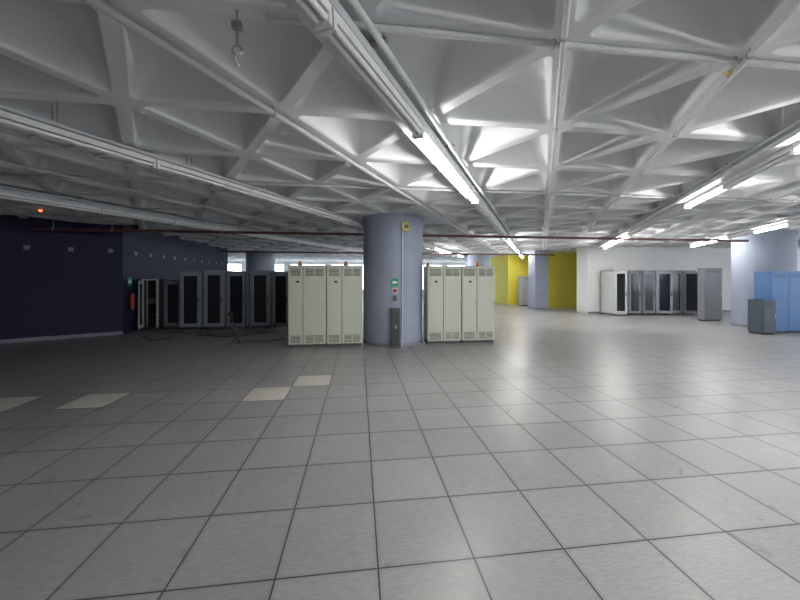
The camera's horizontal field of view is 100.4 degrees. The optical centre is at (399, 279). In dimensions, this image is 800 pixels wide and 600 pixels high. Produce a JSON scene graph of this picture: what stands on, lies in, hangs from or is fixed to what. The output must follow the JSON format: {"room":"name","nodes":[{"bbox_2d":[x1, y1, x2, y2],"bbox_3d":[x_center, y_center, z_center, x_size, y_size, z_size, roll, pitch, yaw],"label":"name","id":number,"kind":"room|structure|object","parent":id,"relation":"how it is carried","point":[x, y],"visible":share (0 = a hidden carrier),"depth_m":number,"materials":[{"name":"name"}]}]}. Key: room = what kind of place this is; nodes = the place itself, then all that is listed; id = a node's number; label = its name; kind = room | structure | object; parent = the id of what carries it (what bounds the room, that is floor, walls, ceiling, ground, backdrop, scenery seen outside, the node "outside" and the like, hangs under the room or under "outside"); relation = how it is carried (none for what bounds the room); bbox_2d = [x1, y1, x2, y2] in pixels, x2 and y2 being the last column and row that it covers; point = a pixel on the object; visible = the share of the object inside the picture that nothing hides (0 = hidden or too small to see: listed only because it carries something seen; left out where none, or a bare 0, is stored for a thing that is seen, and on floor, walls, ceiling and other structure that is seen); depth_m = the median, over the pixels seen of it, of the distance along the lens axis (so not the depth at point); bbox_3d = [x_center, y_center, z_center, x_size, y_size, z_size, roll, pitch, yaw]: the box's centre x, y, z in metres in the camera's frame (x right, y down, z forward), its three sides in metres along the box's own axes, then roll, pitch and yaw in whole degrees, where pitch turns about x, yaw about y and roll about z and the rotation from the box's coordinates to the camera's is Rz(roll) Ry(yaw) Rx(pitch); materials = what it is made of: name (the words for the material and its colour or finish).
{"room":"server room","nodes":[
{"label":"server room","id":0,"kind":"room"},
{"bbox_2d":[0,215,122,339],"bbox_3d":[-15.141,-0.250,6.107,15.500,3.980,0.200,0,0,-37],"label":"wall","id":1,"kind":"structure","parent":0,"point":[47,289],"depth_m":9.81,"materials":[{"name":"paint"}]},
{"bbox_2d":[0,331,122,343],"bbox_3d":[-15.075,1.690,6.019,15.500,0.100,0.024,0,0,-37],"label":"baseboard","id":2,"kind":"structure","parent":1,"relation":"attached to","point":[117,332],"depth_m":9.81,"materials":[{"name":"grey"}]},
{"bbox_2d":[23,245,112,252],"bbox_3d":[-13.797,-0.920,6.982,11.820,0.120,0.023,0,0,-37],"label":"wall socket plates","id":3,"kind":"object","parent":1,"relation":"attached to","point":[25,247],"visible":1,"depth_m":9.94,"materials":[{"name":"grey plastic"}]},
{"bbox_2d":[123,225,227,333],"bbox_3d":[-9.518,-0.250,14.949,0.200,3.980,8.600,0,0,-7],"label":"wall","id":4,"kind":"structure","parent":0,"point":[140,266],"depth_m":12.40,"materials":[{"name":"paint"}]},
{"bbox_2d":[127,278,131,285],"bbox_3d":[-8.923,0.060,10.992,0.020,0.260,0.200,0,0,-7],"label":"sign","id":5,"kind":"object","parent":4,"relation":"attached to","point":[129,280],"visible":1,"depth_m":10.97,"materials":[{"name":"green plastic"}]},
{"bbox_2d":[128,291,134,309],"bbox_3d":[-8.850,0.675,10.978,0.180,0.630,0.164,0,0,-42],"label":"fire extinguisher","id":6,"kind":"object","parent":4,"relation":"attached to","point":[131,299],"visible":1,"depth_m":10.93,"materials":[{"name":"red paint"}]},
{"bbox_2d":[134,252,222,264],"bbox_3d":[-9.397,-0.900,14.863,0.020,0.120,7.320,0,0,-7],"label":"wall socket plates","id":7,"kind":"object","parent":4,"relation":"attached to","point":[135,253],"visible":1,"depth_m":13.64,"materials":[{"name":"grey plastic"}]},
{"bbox_2d":[228,260,464,270],"bbox_3d":[0.662,-0.250,31.442,51.000,3.980,0.250,0,0,-7],"label":"wall","id":8,"kind":"structure","parent":0,"point":[243,262],"depth_m":30.33,"materials":[{"name":"white paint"}]},
{"bbox_2d":[0,303,799,599],"bbox_3d":[3.122,1.790,11.467,51.000,0.100,40.000,0,0,-7],"label":"floor","id":9,"kind":"structure","parent":0,"point":[569,454],"depth_m":3.03,"materials":[{"name":"tile"}]},
{"bbox_2d":[138,279,168,329],"bbox_3d":[-8.681,0.850,11.671,0.520,1.780,1.111,0,0,-7],"label":"tall cabinet","id":10,"kind":"object","parent":9,"relation":"on","point":[150,291],"visible":0.84,"depth_m":11.66,"materials":[{"name":"grey metal"}]},
{"bbox_2d":[0,375,331,411],"bbox_3d":[-3.549,1.739,5.215,4.788,0.002,1.188,0,0,-7],"label":"tiles","id":11,"kind":"object","parent":9,"relation":"on","point":[270,393],"depth_m":4.93,"materials":[{"name":"beige tile"}]},
{"bbox_2d":[164,280,182,328],"bbox_3d":[-8.095,0.865,12.230,0.620,1.750,0.945,0,0,-7],"label":"rack","id":12,"kind":"object","parent":9,"relation":"on","point":[171,287],"visible":0.58,"depth_m":11.79,"materials":[{"name":"grey metal"}]},
{"bbox_2d":[180,271,202,329],"bbox_3d":[-7.370,0.715,12.067,0.720,2.050,0.945,0,0,-7],"label":"rack","id":13,"kind":"object","parent":9,"relation":"on","point":[191,282],"visible":0.79,"depth_m":11.63,"materials":[{"name":"black metal"}]},
{"bbox_2d":[142,332,284,342],"bbox_3d":[-5.589,1.728,10.267,4.406,0.024,1.860,0,0,10],"label":"cable","id":14,"kind":"object","parent":9,"relation":"on","point":[172,332],"visible":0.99,"depth_m":10.37,"materials":[{"name":"black rubber"}]},
{"bbox_2d":[203,270,225,328],"bbox_3d":[-6.606,0.700,12.161,0.700,2.080,0.945,0,0,-7],"label":"rack","id":15,"kind":"object","parent":9,"relation":"on","point":[214,281],"visible":0.83,"depth_m":11.73,"materials":[{"name":"black metal"}]},
{"bbox_2d":[227,313,240,342],"bbox_3d":[-4.573,1.324,9.249,0.404,0.828,0.252,0,0,-7],"label":"tripod stand","id":16,"kind":"object","parent":9,"relation":"on","point":[230,314],"visible":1,"depth_m":9.22,"materials":[{"name":"black metal"}]},
{"bbox_2d":[226,271,249,328],"bbox_3d":[-5.824,0.715,12.194,0.740,2.050,1.071,0,0,-7],"label":"rack","id":17,"kind":"object","parent":9,"relation":"on","point":[237,282],"visible":0.82,"depth_m":11.76,"materials":[{"name":"black metal"}]},
{"bbox_2d":[246,253,274,270],"bbox_3d":[-8.664,-0.010,20.696,1.720,3.500,1.720,0,0,-7],"label":"round column","id":18,"kind":"structure","parent":9,"relation":"on","point":[254,261],"depth_m":19.97,"materials":[{"name":"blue paint"}]},
{"bbox_2d":[250,270,271,327],"bbox_3d":[-5.058,0.700,12.352,0.700,2.080,0.945,0,0,-7],"label":"rack","id":19,"kind":"object","parent":9,"relation":"on","point":[260,281],"visible":0.86,"depth_m":11.91,"materials":[{"name":"black metal"}]},
{"bbox_2d":[272,271,287,327],"bbox_3d":[-4.278,0.715,12.324,0.720,2.050,1.190,0,0,-7],"label":"rack","id":20,"kind":"object","parent":9,"relation":"on","point":[279,278],"visible":0.64,"depth_m":11.89,"materials":[{"name":"black metal"}]},
{"bbox_2d":[288,265,326,347],"bbox_3d":[-2.428,0.680,8.872,0.960,2.120,0.645,0,0,-7],"label":"tall cabinet","id":21,"kind":"object","parent":9,"relation":"on","point":[307,284],"visible":0.98,"depth_m":8.57,"materials":[{"name":"beige metal"}]},
{"bbox_2d":[326,265,362,346],"bbox_3d":[-1.480,0.680,8.989,0.940,2.120,0.645,0,0,-7],"label":"tall cabinet","id":22,"kind":"object","parent":9,"relation":"on","point":[344,282],"visible":1,"depth_m":8.69,"materials":[{"name":"beige metal"}]},
{"bbox_2d":[363,213,422,346],"bbox_3d":[-0.200,-0.010,9.477,1.720,3.500,1.720,0,0,-7],"label":"round column","id":23,"kind":"structure","parent":9,"relation":"on","point":[382,232],"depth_m":8.74,"materials":[{"name":"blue paint"}]},
{"bbox_2d":[392,288,396,300],"bbox_3d":[-0.137,0.380,8.622,0.140,0.320,0.036,0,0,-4],"label":"notice sign","id":24,"kind":"object","parent":23,"relation":"attached to","point":[394,290],"visible":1,"depth_m":8.62,"materials":[{"name":"white plastic"}]},
{"bbox_2d":[392,278,397,285],"bbox_3d":[-0.137,0.060,8.629,0.160,0.200,0.021,0,0,-4],"label":"emergency exit sign","id":25,"kind":"object","parent":23,"relation":"attached to","point":[394,280],"visible":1,"depth_m":8.62,"materials":[{"name":"green plastic"}]},
{"bbox_2d":[401,213,402,346],"bbox_3d":[0.056,0.000,8.650,0.060,3.480,0.040,0,0,-17],"label":"conduit","id":26,"kind":"object","parent":23,"relation":"attached to","point":[402,213],"visible":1,"depth_m":8.64,"materials":[{"name":"metal"}]},
{"bbox_2d":[401,221,410,231],"bbox_3d":[0.155,-1.390,8.649,0.274,0.274,0.100,0,0,-23],"label":"fire alarm","id":27,"kind":"object","parent":23,"relation":"attached to","point":[405,226],"visible":1,"depth_m":8.62,"materials":[{"name":"yellow plastic"}]},
{"bbox_2d":[391,308,399,347],"bbox_3d":[-0.115,1.230,8.548,0.220,1.020,0.185,0,0,-5],"label":"box","id":28,"kind":"object","parent":9,"relation":"on","point":[395,312],"visible":1,"depth_m":8.47,"materials":[{"name":"metal"}]},
{"bbox_2d":[423,266,461,343],"bbox_3d":[1.175,0.680,9.356,0.950,2.120,0.645,0,0,-7],"label":"tall cabinet","id":29,"kind":"object","parent":9,"relation":"on","point":[441,284],"visible":1,"depth_m":9.06,"materials":[{"name":"beige metal"}]},
{"bbox_2d":[460,266,494,342],"bbox_3d":[2.128,0.680,9.474,0.950,2.120,0.645,0,0,-7],"label":"tall cabinet","id":30,"kind":"object","parent":9,"relation":"on","point":[477,282],"visible":1,"depth_m":9.17,"materials":[{"name":"beige metal"}]},
{"bbox_2d":[465,255,490,265],"bbox_3d":[5.276,-0.010,22.614,1.720,3.500,1.720,0,0,-7],"label":"round column","id":31,"kind":"structure","parent":9,"relation":"on","point":[470,260],"depth_m":21.90,"materials":[{"name":"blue paint"}]},
{"bbox_2d":[518,276,527,305],"bbox_3d":[8.415,0.740,22.489,0.608,2.000,0.624,0,0,-7],"label":"tall cabinet","id":32,"kind":"object","parent":9,"relation":"on","point":[522,280],"visible":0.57,"depth_m":22.20,"materials":[{"name":"metal"}]},
{"bbox_2d":[528,250,548,309],"bbox_3d":[8.330,-0.005,20.069,0.870,3.490,0.830,0,0,-7],"label":"square column","id":33,"kind":"structure","parent":9,"relation":"on","point":[537,265],"depth_m":19.69,"materials":[{"name":"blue paint"}]},
{"bbox_2d":[601,270,626,314],"bbox_3d":[10.748,0.630,16.716,0.720,2.220,0.945,0,0,-7],"label":"rack","id":34,"kind":"object","parent":9,"relation":"on","point":[613,282],"visible":0.99,"depth_m":16.30,"materials":[{"name":"white metal"}]},
{"bbox_2d":[627,270,640,314],"bbox_3d":[11.502,0.630,16.809,0.720,2.220,0.945,0,0,-7],"label":"rack","id":35,"kind":"object","parent":9,"relation":"on","point":[633,276],"visible":0.63,"depth_m":16.37,"materials":[{"name":"grey metal"}]},
{"bbox_2d":[641,270,654,314],"bbox_3d":[12.256,0.630,16.902,0.720,2.220,0.945,0,0,-7],"label":"rack","id":36,"kind":"object","parent":9,"relation":"on","point":[647,276],"visible":0.6,"depth_m":16.46,"materials":[{"name":"grey metal"}]},
{"bbox_2d":[655,270,672,314],"bbox_3d":[13.028,0.630,16.852,0.720,2.220,1.234,0,0,-7],"label":"rack","id":37,"kind":"object","parent":9,"relation":"on","point":[663,278],"visible":0.63,"depth_m":16.42,"materials":[{"name":"grey metal"}]},
{"bbox_2d":[669,270,682,314],"bbox_3d":[13.765,0.630,17.088,0.720,2.220,0.945,0,0,-7],"label":"rack","id":38,"kind":"object","parent":9,"relation":"on","point":[677,274],"visible":0.44,"depth_m":16.66,"materials":[{"name":"grey metal"}]},
{"bbox_2d":[683,270,697,313],"bbox_3d":[14.551,0.630,16.920,0.720,2.220,1.470,0,0,-7],"label":"rack","id":39,"kind":"object","parent":9,"relation":"on","point":[690,277],"visible":0.5,"depth_m":16.49,"materials":[{"name":"grey metal"}]},
{"bbox_2d":[697,268,722,320],"bbox_3d":[13.237,0.615,14.216,0.858,2.250,0.324,0,0,-7],"label":"tall cabinet","id":40,"kind":"object","parent":9,"relation":"on","point":[709,279],"visible":0.99,"depth_m":14.09,"materials":[{"name":"metal"}]},
{"bbox_2d":[747,299,775,334],"bbox_3d":[11.715,1.190,10.780,0.458,1.100,0.474,0,0,-7],"label":"base cabinet","id":41,"kind":"object","parent":9,"relation":"on","point":[761,313],"visible":1,"depth_m":10.60,"materials":[{"name":"metal"}]},
{"bbox_2d":[730,230,797,326],"bbox_3d":[13.605,-0.010,12.496,1.720,3.500,1.720,0,0,-7],"label":"round column","id":42,"kind":"structure","parent":9,"relation":"on","point":[776,250],"depth_m":12.14,"materials":[{"name":"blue paint"}]},
{"bbox_2d":[754,271,799,332],"bbox_3d":[12.731,0.725,11.162,1.308,2.030,0.524,0,0,-7],"label":"tall cabinet","id":43,"kind":"object","parent":9,"relation":"on","point":[783,287],"visible":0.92,"depth_m":10.93,"materials":[{"name":"metal"}]},
{"bbox_2d":[0,0,799,261],"bbox_3d":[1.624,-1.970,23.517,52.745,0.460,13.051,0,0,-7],"label":"ceiling","id":44,"kind":"structure","parent":0,"point":[495,102],"depth_m":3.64,"materials":[{"name":"paint"}]},
{"bbox_2d":[0,160,310,229],"bbox_3d":[-5.306,-1.693,5.455,0.068,0.114,12.000,0,0,23],"label":"conduit pipe","id":45,"kind":"object","parent":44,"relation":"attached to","point":[1,161],"depth_m":6.07,"materials":[{"name":"white metal"}]},
{"bbox_2d":[0,185,362,250],"bbox_3d":[-4.258,-1.673,13.113,0.421,0.175,26.800,0,0,23],"label":"cable tray","id":46,"kind":"object","parent":44,"relation":"hanging from","point":[79,201],"visible":0.56,"depth_m":7.88,"materials":[{"name":"metal"}]},
{"bbox_2d":[0,192,100,213],"bbox_3d":[-6.949,-1.522,6.639,0.110,0.125,1.580,0,0,23],"label":"light","id":47,"kind":"object","parent":46,"relation":"attached to","point":[3,195],"visible":1,"depth_m":6.56,"materials":[{"name":"white plastic"}]},
{"bbox_2d":[100,208,174,224],"bbox_3d":[-6.324,-1.522,8.113,0.110,0.125,1.580,0,0,23],"label":"light","id":48,"kind":"object","parent":46,"relation":"attached to","point":[103,211],"visible":0.98,"depth_m":8.00,"materials":[{"name":"white plastic"}]},
{"bbox_2d":[175,220,226,230],"bbox_3d":[-5.699,-1.522,9.585,0.110,0.125,1.580,0,0,23],"label":"light","id":49,"kind":"object","parent":46,"relation":"attached to","point":[181,223],"visible":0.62,"depth_m":9.46,"materials":[{"name":"white plastic"}]},
{"bbox_2d":[227,229,266,238],"bbox_3d":[-5.075,-1.522,11.059,0.110,0.125,1.580,0,0,23],"label":"light","id":50,"kind":"object","parent":46,"relation":"attached to","point":[253,235],"visible":0.63,"depth_m":11.32,"materials":[{"name":"white plastic"}]},
{"bbox_2d":[266,235,296,242],"bbox_3d":[-4.450,-1.522,12.531,0.110,0.125,1.580,0,0,23],"label":"light","id":51,"kind":"object","parent":46,"relation":"attached to","point":[267,236],"visible":0.95,"depth_m":12.46,"materials":[{"name":"white plastic"}]},
{"bbox_2d":[297,240,321,246],"bbox_3d":[-3.825,-1.522,14.004,0.110,0.125,1.580,0,0,23],"label":"light","id":52,"kind":"object","parent":46,"relation":"attached to","point":[298,241],"visible":0.93,"depth_m":13.95,"materials":[{"name":"white plastic"}]},
{"bbox_2d":[321,244,341,249],"bbox_3d":[-3.201,-1.522,15.477,0.110,0.125,1.580,0,0,23],"label":"light","id":53,"kind":"object","parent":46,"relation":"attached to","point":[323,245],"visible":0.99,"depth_m":15.42,"materials":[{"name":"white plastic"}]},
{"bbox_2d":[341,247,357,251],"bbox_3d":[-2.576,-1.522,16.950,0.110,0.125,1.580,0,0,23],"label":"light","id":54,"kind":"object","parent":46,"relation":"attached to","point":[346,249],"visible":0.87,"depth_m":16.87,"materials":[{"name":"white plastic"}]},
{"bbox_2d":[0,101,464,258],"bbox_3d":[-0.885,-1.745,10.771,0.435,0.390,29.000,0,0,23],"label":"tray","id":55,"kind":"object","parent":44,"relation":"attached to","point":[8,130],"visible":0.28,"depth_m":4.54,"materials":[{"name":"white metal"}]},
{"bbox_2d":[0,110,155,168],"bbox_3d":[-3.647,-1.573,3.784,0.110,0.125,1.580,0,0,23],"label":"light","id":56,"kind":"object","parent":55,"relation":"attached to","point":[6,118],"visible":1,"depth_m":3.70,"materials":[{"name":"white metal"}]},
{"bbox_2d":[153,159,250,195],"bbox_3d":[-3.022,-1.573,5.257,0.110,0.125,1.580,0,0,23],"label":"light","id":57,"kind":"object","parent":55,"relation":"attached to","point":[160,165],"visible":0.92,"depth_m":5.09,"materials":[{"name":"white metal"}]},
{"bbox_2d":[248,189,308,212],"bbox_3d":[-2.398,-1.573,6.730,0.110,0.125,1.580,0,0,23],"label":"light","id":58,"kind":"object","parent":55,"relation":"attached to","point":[254,193],"visible":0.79,"depth_m":6.60,"materials":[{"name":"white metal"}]},
{"bbox_2d":[307,207,346,223],"bbox_3d":[-1.773,-1.573,8.203,0.110,0.125,1.580,0,0,23],"label":"light","id":59,"kind":"object","parent":55,"relation":"attached to","point":[311,210],"visible":0.86,"depth_m":8.13,"materials":[{"name":"white metal"}]},
{"bbox_2d":[347,219,362,227],"bbox_3d":[-1.148,-1.573,9.676,0.110,0.125,1.580,0,0,23],"label":"light","id":60,"kind":"object","parent":55,"relation":"attached to","point":[350,222],"visible":0.41,"depth_m":9.32,"materials":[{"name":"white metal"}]},
{"bbox_2d":[424,243,434,248],"bbox_3d":[1.350,-1.573,15.568,0.110,0.125,1.580,0,0,23],"label":"light","id":61,"kind":"object","parent":55,"relation":"attached to","point":[425,245],"visible":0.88,"depth_m":15.64,"materials":[{"name":"white metal"}]},
{"bbox_2d":[231,9,242,66],"bbox_3d":[-1.050,-1.571,2.148,0.072,0.378,0.065,0,0,24],"label":"hanger","id":62,"kind":"object","parent":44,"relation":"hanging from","point":[236,25],"visible":0.96,"depth_m":2.14,"materials":[{"name":"metal"}]},
{"bbox_2d":[81,0,496,252],"bbox_3d":[0.685,-1.692,7.938,0.073,0.117,26.000,0,0,23],"label":"conduit pipe","id":63,"kind":"object","parent":44,"relation":"attached to","point":[100,5],"depth_m":2.78,"materials":[{"name":"white metal"}]},
{"bbox_2d":[217,245,555,255],"bbox_3d":[-0.166,-1.561,17.712,18.000,0.378,0.097,0,0,-7],"label":"pipe","id":64,"kind":"object","parent":44,"relation":"hanging from","point":[259,251],"visible":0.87,"depth_m":17.40,"materials":[{"name":"metal"}]},
{"bbox_2d":[32,218,748,241],"bbox_3d":[1.204,-1.561,10.677,23.000,0.378,0.097,0,0,-7],"label":"pipe","id":65,"kind":"object","parent":44,"relation":"hanging from","point":[53,228],"visible":0.83,"depth_m":10.26,"materials":[{"name":"metal"}]},
{"bbox_2d":[0,174,799,202],"bbox_3d":[3.215,-1.715,6.618,20.000,0.069,0.058,0,0,-7],"label":"conduit pipe","id":66,"kind":"object","parent":44,"relation":"attached to","point":[9,175],"depth_m":6.16,"materials":[{"name":"metal"}]},
{"bbox_2d":[282,0,524,256],"bbox_3d":[2.294,-1.673,8.510,0.421,0.175,30.800,0,0,23],"label":"cable tray","id":67,"kind":"object","parent":44,"relation":"hanging from","point":[379,41],"visible":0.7,"depth_m":2.69,"materials":[{"name":"metal"}]},
{"bbox_2d":[295,0,331,30],"bbox_3d":[-0.748,-1.522,1.208,0.110,0.125,1.580,0,0,23],"label":"light","id":68,"kind":"object","parent":67,"relation":"attached to","point":[319,11],"visible":1,"depth_m":1.87,"materials":[{"name":"white plastic"}]},
{"bbox_2d":[319,7,422,137],"bbox_3d":[-0.124,-1.522,2.681,0.110,0.125,1.580,0,0,23],"label":"light","id":69,"kind":"object","parent":67,"relation":"attached to","point":[339,33],"visible":0.87,"depth_m":2.39,"materials":[{"name":"white plastic"}]},
{"bbox_2d":[414,125,458,180],"bbox_3d":[0.501,-1.522,4.154,0.110,0.125,1.580,0,0,23],"label":"light","id":70,"kind":"object","parent":67,"relation":"attached to","point":[427,140],"visible":0.77,"depth_m":3.99,"materials":[{"name":"white plastic"}]},
{"bbox_2d":[452,173,477,203],"bbox_3d":[1.126,-1.522,5.627,0.110,0.125,1.580,0,0,23],"label":"light","id":71,"kind":"object","parent":67,"relation":"attached to","point":[464,186],"visible":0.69,"depth_m":5.52,"materials":[{"name":"white plastic"}]},
{"bbox_2d":[475,198,489,217],"bbox_3d":[1.750,-1.522,7.100,0.110,0.125,1.580,0,0,23],"label":"light","id":72,"kind":"object","parent":67,"relation":"attached to","point":[479,205],"visible":0.71,"depth_m":7.08,"materials":[{"name":"white plastic"}]},
{"bbox_2d":[487,213,497,227],"bbox_3d":[2.375,-1.522,8.573,0.110,0.125,1.580,0,0,23],"label":"light","id":73,"kind":"object","parent":67,"relation":"attached to","point":[491,219],"visible":0.78,"depth_m":8.60,"materials":[{"name":"white plastic"}]},
{"bbox_2d":[496,224,503,234],"bbox_3d":[3.000,-1.522,10.046,0.110,0.125,1.580,0,0,23],"label":"light","id":74,"kind":"object","parent":67,"relation":"attached to","point":[500,230],"visible":0.86,"depth_m":10.17,"materials":[{"name":"white plastic"}]},
{"bbox_2d":[265,13,799,70],"bbox_3d":[6.374,-1.714,3.062,14.600,0.073,0.066,0,0,-7],"label":"conduit pipe","id":75,"kind":"object","parent":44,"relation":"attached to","point":[273,18],"depth_m":2.39,"materials":[{"name":"white metal"}]},
{"bbox_2d":[544,0,571,250],"bbox_3d":[4.366,-1.705,9.918,0.062,0.091,29.500,0,0,23],"label":"conduit pipe","id":76,"kind":"object","parent":44,"relation":"attached to","point":[564,36],"depth_m":2.79,"materials":[{"name":"white metal"}]},
{"bbox_2d":[568,0,799,250],"bbox_3d":[4.976,-1.706,8.030,0.058,0.089,25.000,0,0,23],"label":"conduit pipe","id":77,"kind":"object","parent":44,"relation":"attached to","point":[796,5],"depth_m":2.84,"materials":[{"name":"white metal"}]},
{"bbox_2d":[595,120,799,248],"bbox_3d":[5.453,-1.673,5.932,0.421,0.175,24.000,0,0,23],"label":"cable tray","id":78,"kind":"object","parent":44,"relation":"hanging from","point":[792,137],"visible":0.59,"depth_m":4.98,"materials":[{"name":"metal"}]},
{"bbox_2d":[628,226,642,236],"bbox_3d":[7.447,-1.522,10.506,0.110,0.125,1.580,0,0,23],"label":"light","id":79,"kind":"object","parent":78,"relation":"attached to","point":[637,230],"visible":0.89,"depth_m":10.49,"materials":[{"name":"white plastic"}]},
{"bbox_2d":[641,217,662,229],"bbox_3d":[6.822,-1.522,9.033,0.110,0.125,1.580,0,0,23],"label":"light","id":80,"kind":"object","parent":78,"relation":"attached to","point":[656,220],"visible":0.91,"depth_m":8.99,"materials":[{"name":"white plastic"}]},
{"bbox_2d":[659,203,685,220],"bbox_3d":[6.197,-1.522,7.560,0.110,0.125,1.580,0,0,23],"label":"light","id":81,"kind":"object","parent":78,"relation":"attached to","point":[680,208],"visible":0.89,"depth_m":7.51,"materials":[{"name":"white plastic"}]},
{"bbox_2d":[684,182,728,208],"bbox_3d":[5.573,-1.522,6.087,0.110,0.125,1.580,0,0,23],"label":"light","id":82,"kind":"object","parent":78,"relation":"attached to","point":[717,189],"visible":0.73,"depth_m":6.00,"materials":[{"name":"white plastic"}]},
{"bbox_2d":[723,145,799,188],"bbox_3d":[4.948,-1.522,4.614,0.110,0.125,1.580,0,0,23],"label":"light","id":83,"kind":"object","parent":78,"relation":"attached to","point":[785,154],"visible":0.81,"depth_m":4.48,"materials":[{"name":"white plastic"}]},
{"bbox_2d":[792,141,799,154],"bbox_3d":[4.324,-1.522,3.141,0.110,0.125,1.580,0,0,23],"label":"light","id":84,"kind":"object","parent":78,"relation":"attached to","point":[796,146],"visible":1,"depth_m":3.85,"materials":[{"name":"white plastic"}]},
{"bbox_2d":[635,190,799,247],"bbox_3d":[7.894,-1.706,7.080,0.058,0.089,22.000,0,0,23],"label":"conduit pipe","id":85,"kind":"object","parent":44,"relation":"attached to","point":[797,191],"depth_m":8.33,"materials":[{"name":"white metal"}]},
{"bbox_2d":[721,65,740,76],"bbox_3d":[2.715,-1.710,2.732,0.118,0.060,0.118,0,0,-7],"label":"smoke detector","id":86,"kind":"object","parent":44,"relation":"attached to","point":[726,71],"visible":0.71,"depth_m":2.72,"materials":[{"name":"white plastic"}]},
{"bbox_2d":[688,212,799,243],"bbox_3d":[8.807,-1.673,5.036,0.421,0.175,21.000,0,0,23],"label":"cable tray","id":87,"kind":"object","parent":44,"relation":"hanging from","point":[747,228],"visible":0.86,"depth_m":10.19,"materials":[{"name":"metal"}]},
{"bbox_2d":[690,241,706,246],"bbox_3d":[12.714,-1.522,14.121,0.110,0.125,1.580,0,0,23],"label":"light","id":88,"kind":"object","parent":87,"relation":"attached to","point":[703,242],"visible":0.92,"depth_m":14.08,"materials":[{"name":"white plastic"}]},
{"bbox_2d":[707,236,727,243],"bbox_3d":[12.090,-1.522,12.649,0.110,0.125,1.580,0,0,23],"label":"light","id":89,"kind":"object","parent":87,"relation":"attached to","point":[724,237],"visible":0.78,"depth_m":12.64,"materials":[{"name":"white plastic"}]},
{"bbox_2d":[727,230,756,238],"bbox_3d":[11.465,-1.522,11.176,0.110,0.125,1.580,0,0,23],"label":"light","id":90,"kind":"object","parent":87,"relation":"attached to","point":[750,231],"visible":0.92,"depth_m":11.10,"materials":[{"name":"white plastic"}]},
{"bbox_2d":[754,221,788,232],"bbox_3d":[10.840,-1.522,9.703,0.110,0.125,1.580,0,0,23],"label":"light","id":91,"kind":"object","parent":87,"relation":"attached to","point":[784,224],"visible":0.93,"depth_m":9.65,"materials":[{"name":"white plastic"}]},
{"bbox_2d":[788,219,799,225],"bbox_3d":[10.216,-1.522,8.230,0.110,0.125,1.580,0,0,23],"label":"light","id":92,"kind":"object","parent":87,"relation":"attached to","point":[797,221],"visible":1,"depth_m":8.82,"materials":[{"name":"white plastic"}]},
{"bbox_2d":[491,255,506,303],"bbox_3d":[7.488,-0.250,25.103,0.200,3.980,3.000,0,0,-7],"label":"wall","id":93,"kind":"structure","parent":0,"point":[500,263],"depth_m":24.66,"materials":[{"name":"paint"}]},
{"bbox_2d":[507,255,527,304],"bbox_3d":[10.611,-0.250,23.876,6.100,3.980,0.200,0,0,-7],"label":"wall","id":94,"kind":"structure","parent":0,"point":[517,266],"depth_m":23.47,"materials":[{"name":"paint"}]},
{"bbox_2d":[548,252,576,307],"bbox_3d":[11.549,-0.250,21.170,4.900,3.980,0.200,0,0,-7],"label":"wall","id":95,"kind":"structure","parent":0,"point":[562,267],"depth_m":20.91,"materials":[{"name":"paint"}]},
{"bbox_2d":[577,247,584,312],"bbox_3d":[9.825,-0.250,17.784,0.350,3.980,0.700,0,0,-7],"label":"wall","id":96,"kind":"structure","parent":0,"point":[580,251],"depth_m":17.72,"materials":[{"name":"paint"}]},
{"bbox_2d":[585,246,799,313],"bbox_3d":[18.713,-0.250,18.425,18.150,3.980,0.200,0,0,-7],"label":"wall","id":97,"kind":"structure","parent":0,"point":[619,257],"depth_m":17.65,"materials":[{"name":"paint"}]},
{"bbox_2d":[588,310,730,313],"bbox_3d":[18.727,1.690,18.311,18.150,0.100,0.030,0,0,-7],"label":"baseboard","id":98,"kind":"structure","parent":97,"relation":"attached to","point":[722,310],"depth_m":17.26,"materials":[{"name":"grey"}]}
]}

